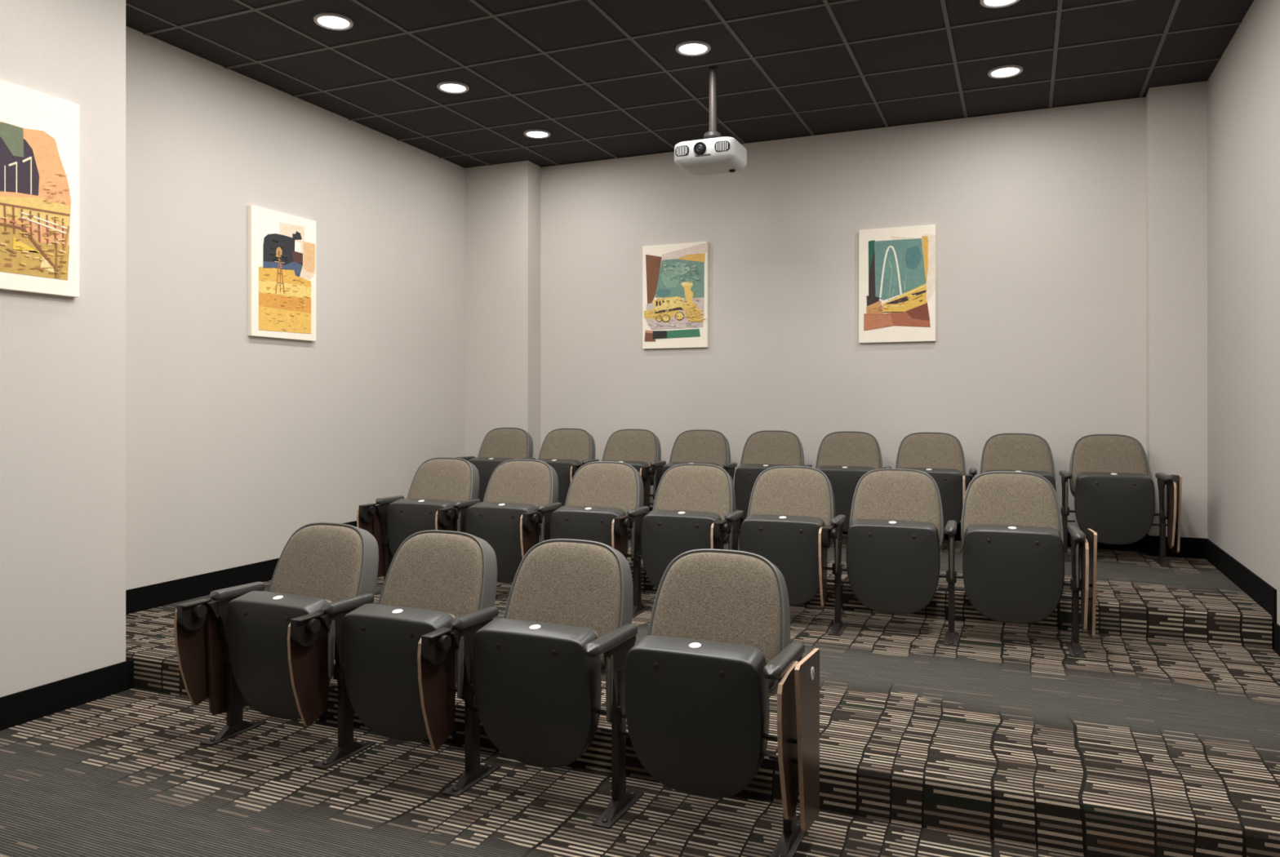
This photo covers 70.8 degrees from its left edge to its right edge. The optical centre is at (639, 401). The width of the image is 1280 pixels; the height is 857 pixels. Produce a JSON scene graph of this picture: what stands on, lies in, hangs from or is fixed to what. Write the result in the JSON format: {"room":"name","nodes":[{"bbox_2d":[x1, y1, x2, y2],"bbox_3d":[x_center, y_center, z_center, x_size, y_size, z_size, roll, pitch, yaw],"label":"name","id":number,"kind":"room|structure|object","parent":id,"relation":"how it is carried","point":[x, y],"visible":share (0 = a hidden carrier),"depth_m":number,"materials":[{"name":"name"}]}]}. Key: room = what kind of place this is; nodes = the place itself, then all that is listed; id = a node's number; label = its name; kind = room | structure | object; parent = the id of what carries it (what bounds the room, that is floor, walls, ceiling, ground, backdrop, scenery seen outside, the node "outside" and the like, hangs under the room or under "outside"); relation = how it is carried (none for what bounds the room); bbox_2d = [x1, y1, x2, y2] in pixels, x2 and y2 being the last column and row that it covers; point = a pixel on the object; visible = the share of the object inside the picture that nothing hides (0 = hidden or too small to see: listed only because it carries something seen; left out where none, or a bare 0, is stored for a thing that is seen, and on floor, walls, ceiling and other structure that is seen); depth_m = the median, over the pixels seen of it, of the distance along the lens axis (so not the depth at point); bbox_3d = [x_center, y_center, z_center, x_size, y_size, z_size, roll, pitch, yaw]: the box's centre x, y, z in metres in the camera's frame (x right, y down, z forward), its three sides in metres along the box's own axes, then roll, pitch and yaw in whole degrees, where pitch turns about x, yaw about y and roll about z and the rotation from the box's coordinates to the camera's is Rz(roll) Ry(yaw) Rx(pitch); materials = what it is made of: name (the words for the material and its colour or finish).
{"room":"auditorium","nodes":[
{"label":"auditorium","id":0,"kind":"room"},
{"bbox_2d":[0,0,125,697],"bbox_3d":[-3.959,-0.396,2.510,0.938,3.932,4.800,0,0,23],"label":"wall","id":1,"kind":"structure","parent":0,"point":[63,358],"depth_m":4.26,"materials":[{"name":"white paint"}]},
{"bbox_2d":[0,80,79,297],"bbox_3d":[-2.790,-0.954,4.007,0.044,0.916,0.600,0,0,23],"label":"picture","id":2,"kind":"object","parent":1,"relation":"attached to","point":[39,131],"visible":1,"depth_m":4.10},
{"bbox_2d":[0,120,71,279],"bbox_3d":[-2.766,-0.904,4.017,0.009,0.671,0.478,0,0,23],"label":"print","id":3,"kind":"object","parent":2,"relation":"attached to","point":[35,159],"depth_m":4.08},
{"bbox_2d":[0,659,133,731],"bbox_3d":[-3.515,1.383,2.341,0.012,0.155,4.837,0,0,23],"label":"baseboard","id":4,"kind":"structure","parent":1,"relation":"attached to","point":[25,706],"depth_m":4.23,"materials":[{"name":"black rubber"}]},
{"bbox_2d":[125,26,465,590],"bbox_3d":[-2.529,-0.396,6.920,0.120,3.932,4.475,0,0,23],"label":"wall","id":5,"kind":"structure","parent":0,"point":[237,442],"depth_m":6.36,"materials":[{"name":"white paint"}]},
{"bbox_2d":[125,520,356,614],"bbox_3d":[-2.513,1.127,6.790,0.012,0.325,4.210,0,0,23],"label":"baseboard","id":6,"kind":"structure","parent":5,"relation":"attached to","point":[157,595],"depth_m":5.87,"materials":[{"name":"black rubber"}]},
{"bbox_2d":[248,204,315,341],"bbox_3d":[-2.593,-0.916,6.561,0.042,0.912,0.625,0,0,23],"label":"picture","id":7,"kind":"object","parent":5,"relation":"attached to","point":[282,246],"visible":1,"depth_m":6.52},
{"bbox_2d":[258,222,315,333],"bbox_3d":[-2.567,-0.907,6.578,0.008,0.804,0.549,0,0,23],"label":"print","id":8,"kind":"object","parent":7,"relation":"attached to","point":[286,251],"depth_m":6.57},
{"bbox_2d":[465,160,540,459],"bbox_3d":[-1.325,-0.396,8.706,0.698,3.932,0.245,0,0,23],"label":"column","id":9,"kind":"structure","parent":0,"point":[503,200],"depth_m":8.59,"materials":[{"name":"white paint"}]},
{"bbox_2d":[0,528,1279,856],"bbox_3d":[-0.558,1.340,3.512,6.274,0.460,9.305,0,0,23],"label":"floor","id":10,"kind":"structure","parent":0,"point":[1163,740],"depth_m":3.40,"materials":[{"name":"carpet"}]},
{"bbox_2d":[173,522,378,746],"bbox_3d":[-1.522,0.998,3.899,0.635,0.904,0.620,0,0,23],"label":"seat","id":11,"kind":"object","parent":10,"relation":"on","point":[231,646],"visible":0.81,"depth_m":3.86,"materials":[{"name":"plastic"}]},
{"bbox_2d":[269,524,362,601],"bbox_3d":[-1.420,0.785,3.982,0.488,0.455,0.190,0,0,23],"label":"cushion","id":12,"kind":"object","parent":11,"relation":"on","point":[324,562],"depth_m":3.97,"materials":[{"name":"fabric"}]},
{"bbox_2d":[287,529,497,769],"bbox_3d":[-0.956,0.998,3.653,0.635,0.904,0.620,0,0,23],"label":"seat","id":13,"kind":"object","parent":10,"relation":"on","point":[434,578],"visible":0.84,"depth_m":3.59,"materials":[{"name":"plastic"}]},
{"bbox_2d":[380,533,483,617],"bbox_3d":[-0.854,0.785,3.736,0.488,0.455,0.190,0,0,23],"label":"cushion","id":14,"kind":"object","parent":13,"relation":"on","point":[443,572],"depth_m":3.73,"materials":[{"name":"fabric"}]},
{"bbox_2d":[356,457,479,595],"bbox_3d":[-1.459,0.833,6.094,0.627,0.893,0.620,0,0,21],"label":"seat","id":15,"kind":"object","parent":10,"relation":"on","point":[438,482],"visible":0.63,"depth_m":6.08,"materials":[{"name":"fabric"}]},
{"bbox_2d":[408,458,471,502],"bbox_3d":[-1.365,0.623,6.183,0.488,0.449,0.190,0,0,21],"label":"cushion","id":16,"kind":"object","parent":15,"relation":"on","point":[440,479],"depth_m":6.18,"materials":[{"name":"fabric"}]},
{"bbox_2d":[456,427,533,502],"bbox_3d":[-1.320,0.672,8.034,0.631,0.876,0.620,0,0,20],"label":"seat","id":17,"kind":"object","parent":10,"relation":"on","point":[500,445],"visible":0.51,"depth_m":8.08,"materials":[{"name":"fabric"}]},
{"bbox_2d":[479,428,527,459],"bbox_3d":[-1.225,0.467,8.123,0.488,0.440,0.190,0,0,20],"label":"cushion","id":18,"kind":"object","parent":17,"relation":"on","point":[512,443],"depth_m":8.12,"materials":[{"name":"fabric"}]},
{"bbox_2d":[435,459,558,582],"bbox_3d":[-0.894,0.833,5.882,0.627,0.893,0.620,0,0,21],"label":"seat","id":19,"kind":"object","parent":10,"relation":"on","point":[515,487],"visible":0.75,"depth_m":5.79,"materials":[{"name":"plastic"}]},
{"bbox_2d":[484,461,551,529],"bbox_3d":[-0.800,0.623,5.971,0.488,0.449,0.190,0,0,21],"label":"cushion","id":20,"kind":"object","parent":19,"relation":"on","point":[528,482],"depth_m":5.97,"materials":[{"name":"fabric"}]},
{"bbox_2d":[417,538,632,797],"bbox_3d":[-0.390,0.998,3.407,0.635,0.904,0.620,0,0,23],"label":"seat","id":21,"kind":"object","parent":10,"relation":"on","point":[532,687],"visible":0.96,"depth_m":3.31,"materials":[{"name":"plastic"}]},
{"bbox_2d":[506,542,620,669],"bbox_3d":[-0.288,0.785,3.489,0.488,0.455,0.190,0,0,23],"label":"cushion","id":22,"kind":"object","parent":21,"relation":"on","point":[572,584],"depth_m":3.48,"materials":[{"name":"fabric"}]},
{"bbox_2d":[517,428,595,506],"bbox_3d":[-0.747,0.672,7.824,0.631,0.876,0.620,0,0,20],"label":"seat","id":23,"kind":"object","parent":10,"relation":"on","point":[562,449],"visible":0.38,"depth_m":7.87,"materials":[{"name":"fabric"}]},
{"bbox_2d":[539,429,590,464],"bbox_3d":[-0.652,0.467,7.914,0.488,0.440,0.190,0,0,20],"label":"cushion","id":24,"kind":"object","parent":23,"relation":"on","point":[558,444],"depth_m":7.91,"materials":[{"name":"fabric"}]},
{"bbox_2d":[520,461,644,558],"bbox_3d":[-0.330,0.833,5.670,0.627,0.893,0.620,0,0,21],"label":"seat","id":25,"kind":"object","parent":10,"relation":"on","point":[599,492],"visible":0.66,"depth_m":5.66,"materials":[{"name":"plastic"}]},
{"bbox_2d":[566,462,637,533],"bbox_3d":[-0.236,0.623,5.759,0.488,0.449,0.190,0,0,21],"label":"cushion","id":26,"kind":"object","parent":25,"relation":"on","point":[606,485],"depth_m":5.76,"materials":[{"name":"fabric"}]},
{"bbox_2d":[569,428,661,493],"bbox_3d":[-0.174,0.672,7.615,0.631,0.876,0.620,0,0,20],"label":"seat","id":27,"kind":"object","parent":10,"relation":"on","point":[637,448],"visible":0.38,"depth_m":7.69,"materials":[{"name":"fabric"}]},
{"bbox_2d":[603,430,656,479],"bbox_3d":[-0.079,0.467,7.705,0.488,0.440,0.190,0,0,20],"label":"cushion","id":28,"kind":"object","parent":27,"relation":"on","point":[622,445],"depth_m":7.70,"materials":[{"name":"fabric"}]},
{"bbox_2d":[611,463,735,617],"bbox_3d":[0.235,0.833,5.458,0.627,0.893,0.620,0,0,21],"label":"seat","id":29,"kind":"object","parent":10,"relation":"on","point":[689,498],"visible":0.76,"depth_m":5.42,"materials":[{"name":"fabric"}]},
{"bbox_2d":[654,465,730,537],"bbox_3d":[0.329,0.623,5.548,0.488,0.449,0.190,0,0,21],"label":"cushion","id":30,"kind":"object","parent":29,"relation":"on","point":[697,488],"depth_m":5.54,"materials":[{"name":"fabric"}]},
{"bbox_2d":[640,429,730,514],"bbox_3d":[0.399,0.672,7.406,0.631,0.876,0.620,0,0,20],"label":"seat","id":31,"kind":"object","parent":10,"relation":"on","point":[695,446],"visible":0.38,"depth_m":7.46,"materials":[{"name":"fabric"}]},
{"bbox_2d":[671,431,726,467],"bbox_3d":[0.494,0.467,7.495,0.488,0.440,0.190,0,0,20],"label":"cushion","id":32,"kind":"object","parent":31,"relation":"on","point":[693,446],"depth_m":7.49,"materials":[{"name":"fabric"}]},
{"bbox_2d":[583,548,819,856],"bbox_3d":[0.239,0.998,3.135,0.768,0.904,0.618,0,0,23],"label":"seat","id":33,"kind":"object","parent":10,"relation":"on","point":[693,693],"visible":1,"depth_m":3.02,"materials":[{"name":"plastic"}]},
{"bbox_2d":[650,552,781,688],"bbox_3d":[0.279,0.785,3.243,0.488,0.455,0.190,0,0,23],"label":"cushion","id":34,"kind":"object","parent":33,"relation":"on","point":[726,597],"depth_m":3.24,"materials":[{"name":"fabric"}]},
{"bbox_2d":[722,430,804,519],"bbox_3d":[0.972,0.672,7.197,0.631,0.876,0.620,0,0,20],"label":"seat","id":35,"kind":"object","parent":10,"relation":"on","point":[762,451],"visible":0.53,"depth_m":7.24,"materials":[{"name":"fabric"}]},
{"bbox_2d":[742,431,800,466],"bbox_3d":[1.067,0.467,7.286,0.488,0.440,0.190,0,0,20],"label":"cushion","id":36,"kind":"object","parent":35,"relation":"on","point":[760,447],"depth_m":7.29,"materials":[{"name":"fabric"}]},
{"bbox_2d":[710,466,835,605],"bbox_3d":[0.799,0.833,5.247,0.627,0.893,0.620,0,0,21],"label":"seat","id":37,"kind":"object","parent":10,"relation":"on","point":[788,506],"visible":0.78,"depth_m":5.13,"materials":[{"name":"plastic"}]},
{"bbox_2d":[749,467,831,524],"bbox_3d":[0.893,0.623,5.336,0.488,0.449,0.190,0,0,21],"label":"cushion","id":38,"kind":"object","parent":37,"relation":"on","point":[790,491],"depth_m":5.33,"materials":[{"name":"fabric"}]},
{"bbox_2d":[801,431,882,531],"bbox_3d":[1.545,0.672,6.988,0.631,0.876,0.620,0,0,20],"label":"seat","id":39,"kind":"object","parent":10,"relation":"on","point":[844,457],"visible":0.52,"depth_m":7.02,"materials":[{"name":"fabric"}]},
{"bbox_2d":[817,432,879,469],"bbox_3d":[1.640,0.467,7.077,0.488,0.440,0.190,0,0,20],"label":"cushion","id":40,"kind":"object","parent":39,"relation":"on","point":[835,449],"depth_m":7.08,"materials":[{"name":"fabric"}]},
{"bbox_2d":[818,468,944,636],"bbox_3d":[1.364,0.833,5.035,0.627,0.893,0.620,0,0,21],"label":"seat","id":41,"kind":"object","parent":10,"relation":"on","point":[895,541],"visible":1,"depth_m":4.92,"materials":[{"name":"plastic"}]},
{"bbox_2d":[852,471,941,540],"bbox_3d":[1.458,0.623,5.124,0.488,0.449,0.190,0,0,21],"label":"cushion","id":42,"kind":"object","parent":41,"relation":"on","point":[900,495],"depth_m":5.12,"materials":[{"name":"fabric"}]},
{"bbox_2d":[882,431,965,534],"bbox_3d":[2.118,0.672,6.778,0.631,0.876,0.620,0,0,20],"label":"seat","id":43,"kind":"object","parent":10,"relation":"on","point":[940,455],"visible":0.5,"depth_m":6.82,"materials":[{"name":"fabric"}]},
{"bbox_2d":[897,433,964,475],"bbox_3d":[2.213,0.467,6.868,0.488,0.440,0.190,0,0,20],"label":"cushion","id":44,"kind":"object","parent":43,"relation":"on","point":[931,451],"depth_m":6.87,"materials":[{"name":"fabric"}]},
{"bbox_2d":[962,433,1056,506],"bbox_3d":[2.691,0.672,6.569,0.631,0.876,0.620,0,0,20],"label":"seat","id":45,"kind":"object","parent":10,"relation":"on","point":[1006,452],"visible":0.41,"depth_m":6.65,"materials":[{"name":"fabric"}]},
{"bbox_2d":[982,435,1053,475],"bbox_3d":[2.786,0.467,6.659,0.488,0.440,0.190,0,0,20],"label":"cushion","id":46,"kind":"object","parent":45,"relation":"on","point":[1000,452],"depth_m":6.66,"materials":[{"name":"fabric"}]},
{"bbox_2d":[937,471,1097,658],"bbox_3d":[1.989,0.833,4.802,0.753,0.893,0.618,0,0,21],"label":"seat","id":47,"kind":"object","parent":10,"relation":"on","point":[1012,534],"visible":1,"depth_m":4.68,"materials":[{"name":"plastic"}]},
{"bbox_2d":[963,473,1060,537],"bbox_3d":[2.022,0.623,4.912,0.488,0.449,0.190,0,0,21],"label":"cushion","id":48,"kind":"object","parent":47,"relation":"on","point":[1027,500],"depth_m":4.91,"materials":[{"name":"fabric"}]},
{"bbox_2d":[1059,434,1182,567],"bbox_3d":[3.326,0.672,6.339,0.760,0.876,0.617,0,0,20],"label":"seat","id":49,"kind":"object","parent":10,"relation":"on","point":[1112,486],"visible":0.98,"depth_m":6.21,"materials":[{"name":"plastic"}]},
{"bbox_2d":[1072,435,1148,490],"bbox_3d":[3.359,0.467,6.449,0.488,0.440,0.190,0,0,20],"label":"cushion","id":50,"kind":"object","parent":49,"relation":"on","point":[1093,454],"depth_m":6.45,"materials":[{"name":"fabric"}]},
{"bbox_2d":[125,0,1253,168],"bbox_3d":[-0.568,-2.311,3.489,6.414,0.102,9.495,0,0,23],"label":"ceiling","id":51,"kind":"structure","parent":0,"point":[607,79],"depth_m":5.93,"materials":[{"name":"tile"}]},
{"bbox_2d":[313,12,353,30],"bbox_3d":[-1.822,-2.260,5.356,0.226,0.013,0.226,0,0,23],"label":"recessed light","id":52,"kind":"object","parent":51,"relation":"in","point":[334,21],"visible":1,"depth_m":5.34,"materials":[{"name":"white plastic"}]},
{"bbox_2d":[317,16,349,28],"bbox_3d":[-1.822,-2.259,5.356,0.178,0.006,0.178,0,0,23],"label":"diffuser","id":53,"kind":"object","parent":52,"relation":"attached to","point":[326,22],"depth_m":5.36,"materials":[{"name":"white plastic"}]},
{"bbox_2d":[436,80,469,93],"bbox_3d":[-1.344,-2.260,6.479,0.226,0.013,0.226,0,0,23],"label":"recessed light","id":54,"kind":"object","parent":51,"relation":"in","point":[453,87],"visible":1,"depth_m":6.46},
{"bbox_2d":[440,84,465,92],"bbox_3d":[-1.344,-2.259,6.479,0.178,0.006,0.178,0,0,23],"label":"diffuser","id":55,"kind":"object","parent":54,"relation":"attached to","point":[444,87],"depth_m":6.47,"materials":[{"name":"white plastic"}]},
{"bbox_2d":[524,128,551,138],"bbox_3d":[-0.867,-2.260,7.601,0.226,0.013,0.226,0,0,23],"label":"recessed light","id":56,"kind":"object","parent":51,"relation":"in","point":[534,133],"visible":1,"depth_m":7.58,"materials":[{"name":"white plastic"}]},
{"bbox_2d":[526,131,547,137],"bbox_3d":[-0.867,-2.259,7.601,0.178,0.006,0.178,0,0,23],"label":"diffuser","id":57,"kind":"object","parent":56,"relation":"attached to","point":[529,134],"depth_m":7.60,"materials":[{"name":"white plastic"}]},
{"bbox_2d":[675,40,711,56],"bbox_3d":[0.340,-2.260,5.763,0.226,0.013,0.226,0,0,23],"label":"recessed light","id":58,"kind":"object","parent":51,"relation":"in","point":[690,48],"visible":1,"depth_m":5.75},
{"bbox_2d":[679,44,706,53],"bbox_3d":[0.340,-2.259,5.763,0.178,0.006,0.178,0,0,23],"label":"diffuser","id":59,"kind":"object","parent":58,"relation":"attached to","point":[683,48],"depth_m":5.76,"materials":[{"name":"white plastic"}]},
{"bbox_2d":[674,66,746,175],"bbox_3d":[0.476,-1.913,6.108,0.432,0.694,0.378,0,0,23],"label":"projector","id":60,"kind":"object","parent":51,"relation":"hanging from","point":[714,153],"visible":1,"depth_m":6.01,"materials":[{"name":"white plastic"}]},
{"bbox_2d":[675,145,688,156],"bbox_3d":[0.282,-1.673,6.010,0.100,0.068,0.014,0,0,29],"label":"air vent","id":61,"kind":"object","parent":60,"relation":"attached to","point":[680,150],"depth_m":6.00,"materials":[{"name":"white plastic"}]},
{"bbox_2d":[715,140,729,151],"bbox_3d":[0.540,-1.673,5.901,0.100,0.068,0.014,0,0,17],"label":"air vent","id":62,"kind":"object","parent":60,"relation":"attached to","point":[720,145],"depth_m":5.89,"materials":[{"name":"white plastic"}]},
{"bbox_2d":[979,0,1019,8],"bbox_3d":[2.024,-2.260,5.046,0.226,0.013,0.226,0,0,23],"label":"recessed light","id":63,"kind":"object","parent":51,"relation":"in","point":[987,3],"visible":1,"depth_m":5.10,"materials":[{"name":"white plastic"}]},
{"bbox_2d":[984,0,1014,5],"bbox_3d":[2.024,-2.259,5.046,0.178,0.006,0.178,0,0,23],"label":"diffuser","id":64,"kind":"object","parent":63,"relation":"attached to","point":[987,2],"depth_m":5.09,"materials":[{"name":"white plastic"}]},
{"bbox_2d":[987,64,1022,78],"bbox_3d":[2.501,-2.260,6.169,0.226,0.013,0.226,0,0,23],"label":"recessed light","id":65,"kind":"object","parent":51,"relation":"in","point":[1011,70],"visible":1,"depth_m":6.15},
{"bbox_2d":[991,67,1018,76],"bbox_3d":[2.501,-2.259,6.169,0.178,0.006,0.178,0,0,23],"label":"diffuser","id":66,"kind":"object","parent":65,"relation":"attached to","point":[995,72],"depth_m":6.17,"materials":[{"name":"white plastic"}]},
{"bbox_2d":[540,97,1146,528],"bbox_3d":[1.266,-0.396,7.803,6.414,3.932,0.120,0,0,23],"label":"wall","id":67,"kind":"structure","parent":0,"point":[1038,216],"depth_m":7.49,"materials":[{"name":"white paint"}]},
{"bbox_2d":[642,241,708,349],"bbox_3d":[0.313,-0.953,8.114,0.624,0.938,0.053,0,0,23],"label":"picture","id":68,"kind":"object","parent":67,"relation":"attached to","point":[675,277],"visible":1,"depth_m":8.10},
{"bbox_2d":[858,224,935,342],"bbox_3d":[2.098,-0.957,7.361,0.606,0.937,0.042,0,0,23],"label":"picture","id":69,"kind":"object","parent":67,"relation":"attached to","point":[897,264],"visible":1,"depth_m":7.35},
{"bbox_2d":[649,507,1205,559],"bbox_3d":[1.192,1.042,7.629,6.174,0.155,0.257,0,0,23],"label":"baseboard","id":70,"kind":"structure","parent":67,"relation":"attached to","point":[1189,548],"depth_m":6.48,"materials":[{"name":"black"}]},
{"bbox_2d":[1146,80,1207,538],"bbox_3d":[3.880,-0.396,6.520,0.359,3.932,0.195,0,0,23],"label":"wall","id":71,"kind":"structure","parent":0,"point":[1176,115],"depth_m":6.43,"materials":[{"name":"white paint"}]},
{"bbox_2d":[1207,0,1279,626],"bbox_3d":[2.304,-0.396,2.202,0.120,3.932,9.375,0,0,23],"label":"wall","id":72,"kind":"structure","parent":0,"point":[1243,87],"depth_m":5.24,"materials":[{"name":"white paint"}]},
{"bbox_2d":[1205,538,1279,656],"bbox_3d":[2.229,1.212,2.194,0.012,0.495,9.060,0,0,23],"label":"baseboard","id":73,"kind":"structure","parent":72,"relation":"attached to","point":[1264,594],"depth_m":5.14,"materials":[{"name":"black rubber"}]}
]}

